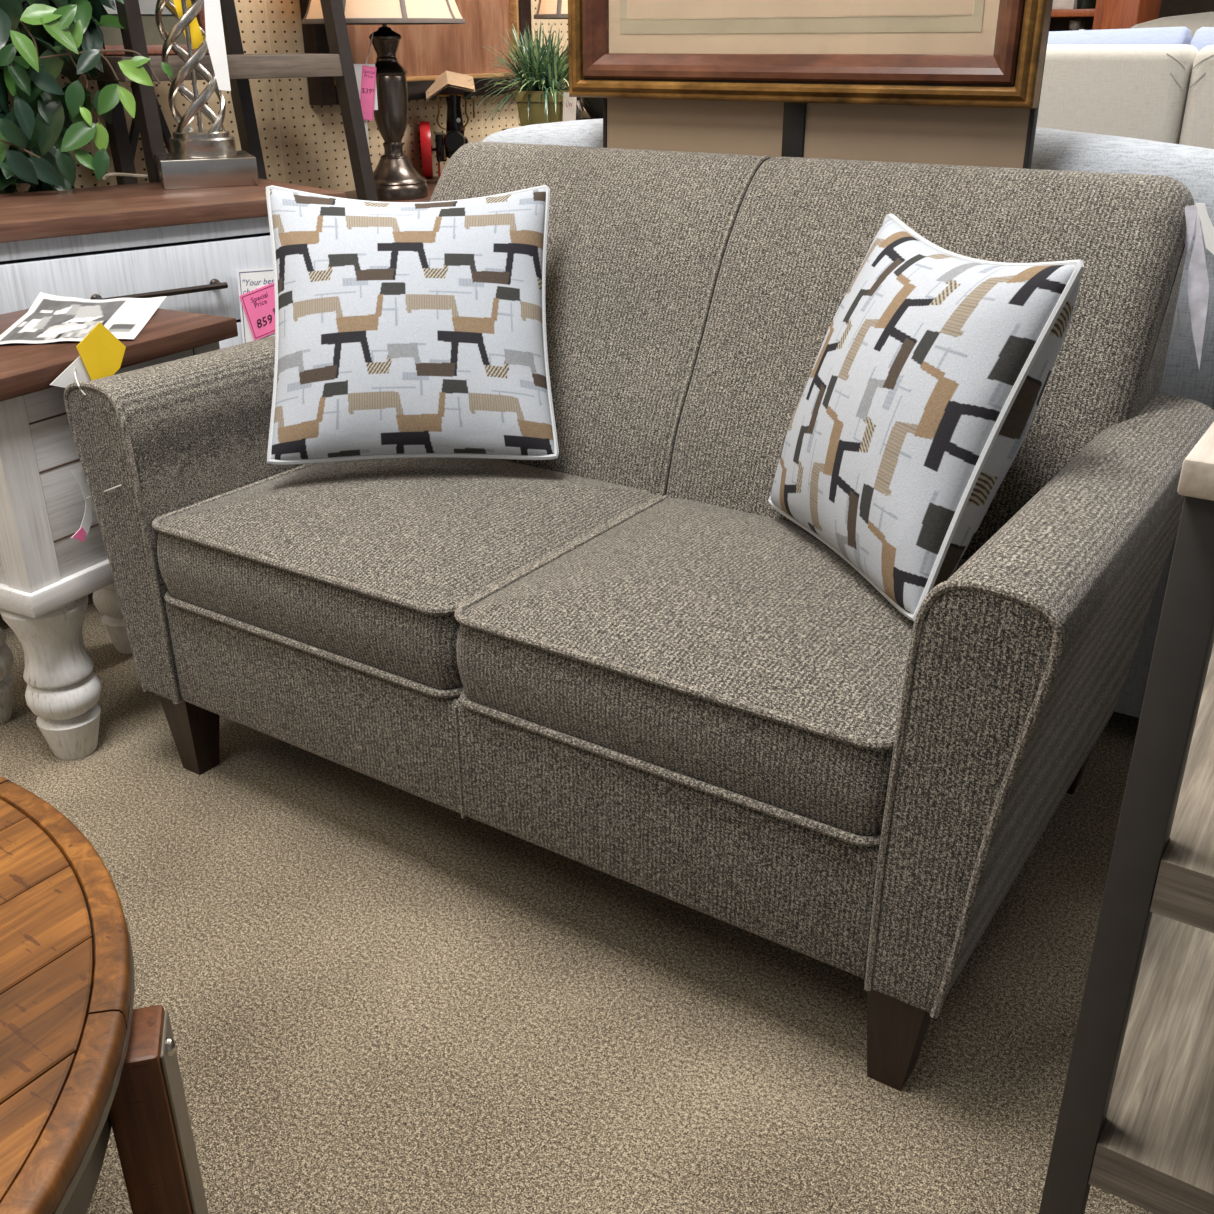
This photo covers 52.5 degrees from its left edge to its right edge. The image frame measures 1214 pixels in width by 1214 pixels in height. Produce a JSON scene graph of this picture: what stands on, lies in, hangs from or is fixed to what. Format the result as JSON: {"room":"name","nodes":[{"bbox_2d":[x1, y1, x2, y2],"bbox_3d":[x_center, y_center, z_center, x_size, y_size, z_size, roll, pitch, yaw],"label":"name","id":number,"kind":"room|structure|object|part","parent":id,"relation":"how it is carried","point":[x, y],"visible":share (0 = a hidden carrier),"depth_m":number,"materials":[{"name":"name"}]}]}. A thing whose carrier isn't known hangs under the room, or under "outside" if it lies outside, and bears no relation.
{"room":"store","nodes":[
{"label":"store","id":0,"kind":"room"},
{"bbox_2d":[0,0,585,193],"bbox_3d":[-1.014,-1.914,3.259,0.050,3.000,11.000,15,29,30],"label":"wall","id":1,"kind":"structure","parent":0,"point":[303,143],"depth_m":3.58,"materials":[{"name":"beige wood"}]},
{"bbox_2d":[299,0,531,105],"bbox_3d":[-0.571,-1.935,3.871,0.055,0.620,1.030,15,29,30],"label":"wall picture","id":2,"kind":"object","parent":1,"relation":"attached to","point":[425,51],"visible":0.61,"depth_m":4.03,"materials":[{"name":"brown wood"}]},
{"bbox_3d":[-0.840,-1.765,3.506,0.055,0.620,0.060,15,29,30],"label":"frame","id":3,"kind":"part","parent":2,"relation":"part of","materials":[{"name":"brown wood"}]},
{"bbox_3d":[-0.569,-1.679,3.990,0.055,0.055,0.910,15,29,30],"label":"frame rail","id":4,"kind":"part","parent":2,"relation":"part of","materials":[{"name":"black paint"}]},
{"bbox_3d":[-0.301,-2.106,4.236,0.055,0.620,0.060,15,29,30],"label":"frame","id":5,"kind":"part","parent":2,"relation":"part of","materials":[{"name":"brown wood"}]},
{"bbox_2d":[513,89,568,125],"bbox_3d":[-0.197,-1.534,3.789,0.152,0.108,0.152,4,25,10],"label":"pot","id":6,"kind":"object","parent":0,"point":[537,112],"depth_m":3.73,"materials":[{"name":"green ceramic"}]},
{"bbox_2d":[0,593,1153,1213],"bbox_3d":[1.798,0.247,2.193,7.200,0.050,11.000,15,29,30],"label":"floor","id":7,"kind":"structure","parent":0,"point":[378,997],"depth_m":1.57,"materials":[{"name":"beige carpet"}]},
{"bbox_2d":[0,0,172,193],"bbox_3d":[-1.288,-0.835,2.888,0.590,1.358,0.419,-11,27,-21],"label":"fig tree","id":8,"kind":"object","parent":7,"relation":"on","point":[41,40],"visible":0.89,"depth_m":2.67,"materials":[{"name":"green plant"}]},
{"bbox_2d":[0,776,208,1213],"bbox_3d":[-0.884,0.564,0.944,1.049,0.450,1.049,15,29,30],"label":"coffee table","id":9,"kind":"object","parent":7,"relation":"on","point":[78,1062],"visible":1,"depth_m":0.98,"materials":[{"name":"brown wood"}]},
{"bbox_3d":[-0.380,0.527,1.069,0.045,0.408,0.063,-6,26,-13],"label":"leg","id":10,"kind":"part","parent":9,"relation":"part of","materials":[{"name":"brown wood"}]},
{"bbox_3d":[-0.356,0.526,1.076,0.003,0.404,0.054,-6,26,-13],"label":"steel plate","id":11,"kind":"part","parent":9,"relation":"part of","materials":[{"name":"silver metal"}]},
{"bbox_2d":[0,308,237,759],"bbox_3d":[-0.951,-0.144,2.196,0.403,0.683,0.515,13,28,26],"label":"end table","id":12,"kind":"object","parent":7,"relation":"on","point":[47,575],"visible":0.44,"depth_m":1.99,"materials":[{"name":"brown wood"}]},
{"bbox_3d":[-1.129,0.070,2.190,0.136,0.302,0.136,13,28,26],"label":"leg","id":13,"kind":"part","parent":12,"relation":"part of","materials":[{"name":"white paint"}]},
{"bbox_3d":[-0.931,0.114,2.093,0.136,0.302,0.136,13,28,26],"label":"leg","id":14,"kind":"part","parent":12,"relation":"part of","materials":[{"name":"white paint"}]},
{"bbox_2d":[0,292,166,343],"bbox_3d":[-0.913,-0.511,2.148,0.224,0.018,0.364,-4,25,-9],"label":"flyer","id":15,"kind":"object","parent":12,"relation":"on","point":[51,318],"visible":0.94,"depth_m":2.15,"materials":[{"name":"paper"}]},
{"bbox_3d":[-0.970,-0.056,2.459,0.136,0.302,0.136,13,28,26],"label":"leg","id":16,"kind":"part","parent":12,"relation":"part of","materials":[{"name":"white paint"}]},
{"bbox_2d":[0,178,345,348],"bbox_3d":[-1.163,-0.464,2.724,1.140,0.820,0.520,-20,32,-37],"label":"sideboard","id":17,"kind":"object","parent":7,"relation":"on","point":[188,246],"visible":0.22,"depth_m":2.52,"materials":[{"name":"brown wood"}]},
{"bbox_3d":[-1.024,-0.622,2.474,1.060,0.167,0.018,-20,32,-37],"label":"drawer","id":18,"kind":"part","parent":17,"relation":"part of","materials":[{"name":"white paint"}]},
{"bbox_3d":[-0.916,-0.645,2.526,0.276,0.021,0.038,-20,32,-37],"label":"bar pull","id":19,"kind":"part","parent":17,"relation":"part of","materials":[{"name":"brown metal"}]},
{"bbox_2d":[102,0,258,188],"bbox_3d":[-0.975,-1.429,2.735,0.420,0.920,0.436,-10,27,-20],"label":"lamp","id":20,"kind":"object","parent":17,"relation":"on","point":[200,157],"visible":0.91,"depth_m":2.81,"materials":[{"name":"silver metal"}]},
{"bbox_3d":[-1.145,-1.042,2.975,0.222,0.015,0.084,13,28,26],"label":"cord","id":21,"kind":"part","parent":20,"relation":"part of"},
{"bbox_2d":[173,0,203,48],"bbox_3d":[-0.949,-1.335,2.780,0.066,0.140,0.001,-8,26,-15],"label":"tag","id":22,"kind":"object","parent":20,"relation":"hanging from","point":[197,39],"visible":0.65,"depth_m":2.79,"materials":[{"name":"paper"}]},
{"bbox_3d":[-0.946,-1.371,2.741,0.010,0.590,0.011,-10,27,-20],"label":"rod","id":23,"kind":"part","parent":20,"relation":"part of","materials":[{"name":"silver metal"}]},
{"bbox_2d":[204,0,230,90],"bbox_3d":[-0.867,-1.264,2.720,0.040,0.227,0.001,-8,26,-15],"label":"tag","id":24,"kind":"object","parent":20,"relation":"hanging from","point":[215,40],"visible":1,"depth_m":2.73,"materials":[{"name":"white paper"}]},
{"bbox_3d":[-1.023,-0.432,2.562,1.060,0.238,0.018,-20,32,-37],"label":"drawer","id":25,"kind":"part","parent":17,"relation":"part of","materials":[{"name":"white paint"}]},
{"bbox_2d":[237,268,274,342],"bbox_3d":[-0.753,-0.653,2.690,0.113,0.175,0.001,-20,32,-37],"label":"card","id":26,"kind":"object","parent":17,"relation":"attached to","point":[249,280],"visible":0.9,"depth_m":2.66,"materials":[{"name":"white paper"}]},
{"bbox_2d":[239,283,274,340],"bbox_3d":[-0.748,-0.648,2.695,0.113,0.120,0.002,-20,32,-37],"label":"price card","id":27,"kind":"object","parent":17,"relation":"attached to","point":[258,305],"visible":0.86,"depth_m":2.69,"materials":[{"name":"pink paper"}]},
{"bbox_2d":[86,0,377,200],"bbox_3d":[-0.918,-1.202,3.209,0.731,1.754,0.260,-20,32,-37],"label":"ladder shelf","id":28,"kind":"object","parent":7,"relation":"on","point":[149,121],"visible":0.29,"depth_m":3.10,"materials":[{"name":"brown paint"}]},
{"bbox_3d":[-1.222,-1.148,3.095,0.098,1.751,0.050,-20,32,-37],"label":"post","id":29,"kind":"part","parent":28,"relation":"part of","materials":[{"name":"brown paint"}]},
{"bbox_3d":[-1.084,-1.082,2.952,0.098,1.751,0.050,-20,32,-37],"label":"post","id":30,"kind":"part","parent":28,"relation":"part of","materials":[{"name":"brown paint"}]},
{"bbox_2d":[99,0,209,55],"bbox_3d":[-1.179,-1.569,2.892,0.431,0.499,0.083,-20,32,-37],"label":"framed print","id":31,"kind":"object","parent":28,"relation":"on","point":[154,41],"visible":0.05,"depth_m":3.00},
{"bbox_2d":[103,0,172,13],"bbox_3d":[-1.182,-1.569,2.887,0.295,0.319,0.039,-20,32,-37],"label":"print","id":32,"kind":"object","parent":31,"relation":"attached to","point":[146,6],"depth_m":2.98},
{"bbox_3d":[-0.958,-1.246,3.305,0.173,1.753,0.050,-20,32,-37],"label":"post","id":33,"kind":"part","parent":28,"relation":"part of","materials":[{"name":"brown paint"}]},
{"bbox_3d":[-0.666,-1.238,3.283,0.244,1.754,0.050,-20,32,-37],"label":"post","id":34,"kind":"part","parent":28,"relation":"part of","materials":[{"name":"brown paint"}]},
{"bbox_2d":[345,183,436,201],"bbox_3d":[-0.522,-1.009,4.036,0.360,0.700,0.720,15,29,30],"label":"side table","id":35,"kind":"object","parent":7,"relation":"on","point":[431,186],"visible":0.02,"depth_m":3.68,"materials":[{"name":"brown wood"}]},
{"bbox_2d":[301,0,465,200],"bbox_3d":[-0.626,-1.555,3.504,0.456,0.739,0.456,15,29,30],"label":"lamp","id":36,"kind":"object","parent":35,"relation":"on","point":[396,178],"visible":0.85,"depth_m":3.48,"materials":[{"name":"brown metal"}]},
{"bbox_2d":[364,120,368,146],"bbox_3d":[-0.697,-1.344,3.483,0.040,0.078,0.001,-4,25,-8],"label":"price tag","id":37,"kind":"object","parent":36,"relation":"hanging from","point":[365,121],"visible":0.16,"depth_m":3.48,"materials":[{"name":"paper"}]},
{"bbox_2d":[366,32,373,64],"bbox_3d":[-0.655,-1.541,3.394,0.029,0.084,0.003,-4,25,-8],"label":"string","id":38,"kind":"object","parent":36,"relation":"hanging from","point":[372,32],"visible":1,"depth_m":3.39,"materials":[{"name":"white fabric"}]},
{"bbox_2d":[354,64,377,109],"bbox_3d":[-0.676,-1.452,3.437,0.065,0.119,0.001,-4,25,-8],"label":"price tag","id":39,"kind":"object","parent":38,"relation":"hanging from","point":[358,67],"visible":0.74,"depth_m":3.42,"materials":[{"name":"white paper"}]},
{"bbox_2d":[360,65,375,120],"bbox_3d":[-0.668,-1.434,3.435,0.059,0.144,0.001,-4,25,-8],"label":"price tag","id":40,"kind":"object","parent":38,"relation":"hanging from","point":[368,79],"visible":0.97,"depth_m":3.43,"materials":[{"name":"pink paper"}]},
{"bbox_3d":[-0.627,-1.766,3.406,0.452,0.270,0.452,15,29,30],"label":"lamp shade","id":41,"kind":"part","parent":36,"relation":"part of","materials":[{"name":"beige fabric"}]},
{"bbox_2d":[419,71,474,182],"bbox_3d":[-0.477,-1.550,3.974,0.260,0.333,0.194,-4,25,-7],"label":"engine","id":42,"kind":"object","parent":35,"relation":"on","point":[447,144],"visible":0.94,"depth_m":3.93,"materials":[{"name":"red metal"}]},
{"bbox_2d":[64,141,1213,1090],"bbox_3d":[0.039,-0.155,1.886,1.489,0.955,0.883,15,29,30],"label":"loveseat","id":43,"kind":"object","parent":7,"relation":"on","point":[614,655],"visible":0.91,"depth_m":1.66,"materials":[{"name":"grey fabric"}]},
{"bbox_2d":[75,367,85,394],"bbox_3d":[-0.797,-0.340,1.853,0.009,0.027,0.079,-13,28,-25],"label":"string","id":44,"kind":"object","parent":43,"relation":"attached to","point":[75,367],"visible":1,"depth_m":1.83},
{"bbox_2d":[50,356,90,387],"bbox_3d":[-0.810,-0.350,1.894,0.001,0.076,0.106,15,29,30],"label":"tag","id":45,"kind":"object","parent":44,"relation":"hanging from","point":[67,376],"visible":0.45,"depth_m":1.88,"materials":[{"name":"paper"}]},
{"bbox_2d":[76,322,125,379],"bbox_3d":[-0.783,-0.390,1.912,0.001,0.104,0.085,15,29,30],"label":"tag","id":46,"kind":"object","parent":43,"relation":"attached to","point":[101,353],"visible":0.82,"depth_m":1.91,"materials":[{"name":"yellow paper"}]},
{"bbox_2d":[87,484,120,498],"bbox_3d":[-0.776,-0.180,1.905,0.021,0.049,0.116,-22,33,-39],"label":"string","id":47,"kind":"object","parent":43,"relation":"attached to","point":[120,484],"visible":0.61,"depth_m":1.87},
{"bbox_2d":[70,470,91,541],"bbox_3d":[-0.833,-0.161,1.947,0.003,0.120,0.054,15,29,30],"label":"tag","id":48,"kind":"object","parent":47,"relation":"hanging from","point":[81,534],"visible":0.94,"depth_m":1.96,"materials":[{"name":"white paper"}]},
{"bbox_3d":[-0.759,-0.093,1.925,0.138,0.512,0.005,15,29,30],"label":"panel","id":49,"kind":"part","parent":43,"relation":"part of","materials":[{"name":"grey fabric"}]},
{"bbox_3d":[-0.697,0.199,2.079,0.072,0.155,0.072,15,29,30],"label":"leg","id":50,"kind":"part","parent":43,"relation":"part of","materials":[{"name":"brown wood"}]},
{"bbox_3d":[-0.535,-0.235,2.229,0.145,0.516,0.801,15,29,30],"label":"arm","id":51,"kind":"part","parent":43,"relation":"part of"},
{"bbox_2d":[157,458,655,689],"bbox_3d":[-0.298,-0.113,1.942,0.604,0.159,0.558,15,29,30],"label":"seat cushion","id":52,"kind":"object","parent":43,"relation":"on","point":[367,569],"depth_m":1.79,"materials":[{"name":"grey fabric"}]},
{"bbox_2d":[266,185,558,464],"bbox_3d":[-0.311,-0.452,1.956,0.460,0.396,0.259,-2,25,-5],"label":"throw pillow","id":53,"kind":"object","parent":43,"relation":"on","point":[403,329],"visible":1,"depth_m":1.91,"materials":[{"name":"fabric"}]},
{"bbox_3d":[0.034,0.061,1.976,1.196,0.187,0.838,15,29,30],"label":"frame","id":54,"kind":"part","parent":43,"relation":"part of","materials":[{"name":"grey fabric"}]},
{"bbox_2d":[457,498,966,835],"bbox_3d":[0.198,0.025,1.640,0.604,0.159,0.558,15,29,30],"label":"seat cushion","id":55,"kind":"object","parent":43,"relation":"on","point":[719,650],"depth_m":1.47,"materials":[{"name":"grey fabric"}]},
{"bbox_3d":[0.347,0.489,1.444,0.072,0.155,0.072,15,29,30],"label":"leg","id":56,"kind":"part","parent":43,"relation":"part of","materials":[{"name":"brown wood"}]},
{"bbox_2d":[768,213,1083,620],"bbox_3d":[0.392,-0.266,1.586,0.246,0.414,0.438,-8,26,-16],"label":"throw pillow","id":57,"kind":"object","parent":43,"relation":"on","point":[926,383],"visible":1,"depth_m":1.45,"materials":[{"name":"fabric"}]},
{"bbox_3d":[0.353,0.215,1.249,0.138,0.512,0.005,15,29,30],"label":"panel","id":58,"kind":"part","parent":43,"relation":"part of","materials":[{"name":"grey fabric"}]},
{"bbox_3d":[0.764,0.225,2.009,0.072,0.155,0.072,15,29,30],"label":"leg","id":59,"kind":"part","parent":43,"relation":"part of","materials":[{"name":"brown wood"}]},
{"bbox_3d":[0.577,0.073,1.552,0.145,0.516,0.801,15,29,30],"label":"arm","id":60,"kind":"part","parent":43,"relation":"part of"},
{"bbox_2d":[1187,210,1208,367],"bbox_3d":[0.802,-0.429,1.668,0.041,0.214,0.001,11,27,23],"label":"sheet","id":61,"kind":"object","parent":43,"relation":"attached to","point":[1198,282],"visible":1,"depth_m":1.67,"materials":[{"name":"white paper"}]},
{"bbox_2d":[1195,203,1213,254],"bbox_3d":[0.793,-0.500,1.629,0.037,0.066,0.001,11,27,23],"label":"sheet","id":62,"kind":"object","parent":43,"relation":"attached to","point":[1207,227],"visible":1,"depth_m":1.63,"materials":[{"name":"white paper"}]},
{"bbox_2d":[603,0,1052,168],"bbox_3d":[0.321,-0.633,2.122,0.774,1.620,0.040,15,29,30],"label":"display board","id":63,"kind":"object","parent":7,"relation":"on","point":[944,135],"visible":0.02,"depth_m":2.01,"materials":[{"name":"brown wood"}]},
{"bbox_3d":[0.002,-0.731,2.312,0.007,1.600,0.020,15,29,30],"label":"edge trim","id":64,"kind":"part","parent":63,"relation":"part of","materials":[{"name":"black metal"}]},
{"bbox_3d":[0.311,-0.630,2.116,0.038,1.620,0.006,15,29,30],"label":"post","id":65,"kind":"part","parent":63,"relation":"part of","materials":[{"name":"black metal"}]},
{"bbox_2d":[568,0,1051,108],"bbox_3d":[0.280,-1.099,1.888,0.830,0.600,0.040,15,29,30],"label":"framed artwork","id":66,"kind":"object","parent":63,"relation":"attached to","point":[952,53],"visible":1,"depth_m":1.95,"materials":[{"name":"brown wood"}]},
{"bbox_3d":[0.320,-0.642,2.118,0.760,1.600,0.016,15,29,30],"label":"panel","id":67,"kind":"part","parent":63,"relation":"part of","materials":[{"name":"beige wood"}]},
{"bbox_3d":[0.639,-0.554,1.924,0.007,1.600,0.020,15,29,30],"label":"edge trim","id":68,"kind":"part","parent":63,"relation":"part of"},
{"bbox_2d":[481,119,1213,717],"bbox_3d":[0.686,-0.521,2.606,1.760,1.006,0.976,15,29,30],"label":"sofa","id":69,"kind":"object","parent":7,"relation":"on","point":[1054,149],"visible":0.08,"depth_m":1.89,"materials":[{"name":"fabric"}]},
{"bbox_2d":[1185,205,1196,256],"bbox_3d":[0.781,-0.505,1.657,0.016,0.070,0.001,11,27,23],"label":"sheet","id":70,"kind":"object","parent":69,"relation":"attached to","point":[1190,211],"visible":1,"depth_m":1.65,"materials":[{"name":"white paper"}]},
{"bbox_2d":[1049,0,1161,30],"bbox_3d":[2.077,-2.442,5.611,0.670,1.950,0.410,15,29,30],"label":"bookcase","id":71,"kind":"object","parent":7,"relation":"on","point":[1107,14],"visible":0.11,"depth_m":5.28,"materials":[{"name":"brown wood"}]},
{"bbox_2d":[1052,0,1076,8],"bbox_3d":[2.036,-2.690,5.479,0.140,0.055,0.200,15,29,30],"label":"paper stack","id":72,"kind":"object","parent":71,"relation":"on","point":[1057,4],"visible":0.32,"depth_m":5.39,"materials":[{"name":"white paper"}]},
{"bbox_3d":[2.104,-2.516,5.772,0.458,1.950,0.015,15,29,30],"label":"panel","id":73,"kind":"part","parent":71,"relation":"part of","materials":[{"name":"brown wood"}]},
{"bbox_3d":[2.006,-2.673,5.542,0.454,0.029,0.330,15,29,30],"label":"shelf","id":74,"kind":"part","parent":71,"relation":"part of","materials":[{"name":"brown wood"}]},
{"bbox_2d":[1069,19,1083,30],"bbox_3d":[2.079,-2.464,5.499,0.120,0.295,0.120,15,29,30],"label":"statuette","id":75,"kind":"object","parent":71,"relation":"on","point":[1074,25],"visible":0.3,"depth_m":5.43,"materials":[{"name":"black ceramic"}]},
{"bbox_2d":[1077,0,1095,8],"bbox_3d":[2.119,-2.752,5.397,0.263,0.235,0.228,7,26,15],"label":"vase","id":76,"kind":"object","parent":71,"relation":"on","point":[1081,4],"visible":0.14,"depth_m":5.39,"materials":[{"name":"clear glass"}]},
{"bbox_3d":[2.215,-2.403,5.527,0.035,1.950,0.350,15,29,30],"label":"panel","id":77,"kind":"part","parent":71,"relation":"part of","materials":[{"name":"brown wood"}]},
{"bbox_2d":[1036,44,1213,148],"bbox_3d":[1.571,-0.921,3.340,1.920,1.107,0.903,15,29,30],"label":"sofa","id":78,"kind":"object","parent":7,"relation":"on","point":[1154,92],"visible":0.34,"depth_m":2.87,"materials":[{"name":"beige fabric"}]},
{"bbox_2d":[1047,27,1191,44],"bbox_3d":[1.225,-1.163,3.272,0.499,0.686,0.220,15,29,30],"label":"cushion","id":79,"kind":"object","parent":78,"relation":"on","point":[1158,35],"visible":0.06,"depth_m":3.05,"materials":[{"name":"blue fabric"}]},
{"bbox_2d":[1179,45,1213,148],"bbox_3d":[1.684,-0.914,2.777,0.758,0.647,0.170,15,29,30],"label":"cushion","id":80,"kind":"object","parent":78,"relation":"on","point":[1196,83],"depth_m":2.81,"materials":[{"name":"beige fabric"}]},
{"bbox_2d":[1190,27,1213,50],"bbox_3d":[1.623,-1.052,3.030,0.450,0.685,0.220,15,29,30],"label":"cushion","id":81,"kind":"object","parent":78,"relation":"on","point":[1203,37],"visible":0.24,"depth_m":2.95,"materials":[{"name":"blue fabric"}]},
{"bbox_2d":[1039,422,1213,1213],"bbox_3d":[0.893,0.281,1.027,0.808,0.877,0.636,15,29,30],"label":"display shelf","id":82,"kind":"object","parent":7,"relation":"on","point":[1135,1123],"visible":1,"depth_m":1.02,"materials":[{"name":"grey wood"}]},
{"bbox_2d":[1131,12,1213,37],"bbox_3d":[2.163,-1.342,4.136,1.020,1.194,0.850,15,29,30],"label":"leather recliner","id":83,"kind":"object","parent":7,"relation":"on","point":[1193,22],"visible":0.02,"depth_m":3.69,"materials":[{"name":"beige leather"}]},
{"bbox_3d":[0.176,-1.031,3.868,0.930,0.875,0.400,15,29,30],"label":"console table","id":84,"kind":"object","parent":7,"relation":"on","visible":0},
{"bbox_2d":[465,21,583,127],"bbox_3d":[-0.194,-1.610,3.753,0.504,0.336,0.448,4,25,10],"label":"potted grass","id":85,"kind":"object","parent":84,"relation":"on","point":[539,97],"depth_m":3.71,"materials":[{"name":"green plant"}]},
{"bbox_2d":[534,0,591,119],"bbox_3d":[-0.103,-1.792,3.865,0.252,0.510,0.252,15,29,30],"label":"table lamp","id":86,"kind":"object","parent":84,"relation":"on","point":[546,9],"visible":0.35,"depth_m":3.76,"materials":[{"name":"brown metal"}]},
{"bbox_3d":[-0.104,-1.931,3.801,0.250,0.200,0.250,15,29,30],"label":"lamp shade","id":87,"kind":"part","parent":86,"relation":"part of","materials":[{"name":"beige fabric"}]},
{"bbox_2d":[563,92,576,120],"bbox_3d":[-0.113,-1.487,3.690,0.048,0.105,0.011,15,29,30],"label":"price tag","id":88,"kind":"object","parent":84,"relation":"on","point":[569,114],"visible":0.73,"depth_m":3.69,"materials":[{"name":"beige paper"}]},
{"bbox_2d":[580,97,602,118],"bbox_3d":[0.006,-1.550,3.818,0.190,0.110,0.190,15,29,30],"label":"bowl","id":89,"kind":"object","parent":84,"relation":"on","point":[593,107],"visible":0.12,"depth_m":3.76,"materials":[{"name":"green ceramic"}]},
{"bbox_2d":[1159,0,1213,17],"bbox_3d":[4.903,-3.032,5.606,7.000,3.000,0.100,15,29,30],"label":"wall","id":90,"kind":"structure","parent":0,"point":[1168,8],"depth_m":6.72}
]}

